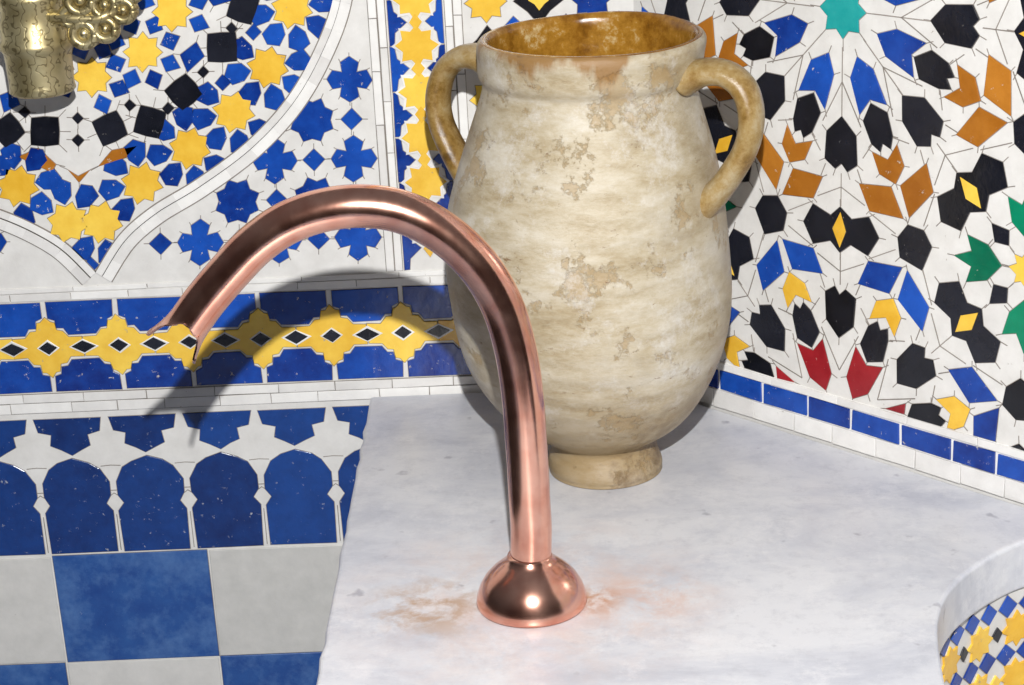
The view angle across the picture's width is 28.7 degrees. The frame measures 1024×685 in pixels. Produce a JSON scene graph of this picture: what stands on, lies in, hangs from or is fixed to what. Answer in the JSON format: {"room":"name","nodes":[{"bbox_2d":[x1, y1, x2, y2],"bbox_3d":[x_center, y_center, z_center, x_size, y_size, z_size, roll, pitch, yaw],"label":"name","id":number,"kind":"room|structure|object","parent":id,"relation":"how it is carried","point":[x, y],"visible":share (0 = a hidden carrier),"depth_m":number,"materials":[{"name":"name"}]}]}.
{"room":"bathroom","nodes":[
{"label":"bathroom","id":0,"kind":"room"},
{"bbox_2d":[0,0,633,684],"bbox_3d":[-0.999,-0.062,2.267,2.382,1.900,0.103,-2,20,1],"label":"wall","id":1,"kind":"structure","parent":0,"point":[166,518],"depth_m":2.23,"materials":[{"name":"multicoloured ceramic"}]},
{"bbox_2d":[0,0,140,98],"bbox_3d":[-0.437,-0.337,2.047,0.172,0.150,0.122,-2,20,1],"label":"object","id":2,"kind":"object","parent":1,"relation":"attached to","point":[38,37],"visible":1,"depth_m":2.00,"materials":[{"name":"gold metal"}]},
{"bbox_2d":[633,0,1023,506],"bbox_3d":[0.702,0.058,1.703,0.104,1.900,1.537,-20,26,-40],"label":"wall","id":3,"kind":"structure","parent":0,"point":[875,223],"depth_m":1.95,"materials":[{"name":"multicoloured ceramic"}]},
{"bbox_3d":[0.478,1.321,1.119,3.600,0.050,3.000,-2,20,1],"label":"floor","id":4,"kind":"structure","parent":0,"visible":0},
{"bbox_2d":[316,392,1023,684],"bbox_3d":[0.189,0.239,1.788,0.702,0.050,0.996,-2,20,1],"label":"countertop","id":5,"kind":"structure","parent":4,"relation":"on","point":[756,553],"depth_m":1.83,"materials":[{"name":"white stone"}]},
{"bbox_2d":[146,184,586,627],"bbox_3d":[-0.123,0.053,1.700,0.361,0.388,0.098,-2,20,1],"label":"faucet","id":6,"kind":"object","parent":5,"relation":"on","point":[531,586],"visible":1,"depth_m":1.66,"materials":[{"name":"orange metal"}]},
{"bbox_2d":[425,11,764,489],"bbox_3d":[0.075,-0.083,1.961,0.281,0.447,0.278,-8,21,-13],"label":"ceramic jar","id":7,"kind":"object","parent":5,"relation":"on","point":[587,162],"visible":0.92,"depth_m":1.84,"materials":[{"name":"beige ceramic"}]},
{"bbox_2d":[940,588,1023,684],"bbox_3d":[0.206,0.615,1.925,0.685,0.747,0.976,-2,20,1],"label":"sink","id":8,"kind":"object","parent":5,"relation":"in","point":[987,648],"visible":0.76,"depth_m":1.85,"materials":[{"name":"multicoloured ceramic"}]}
]}

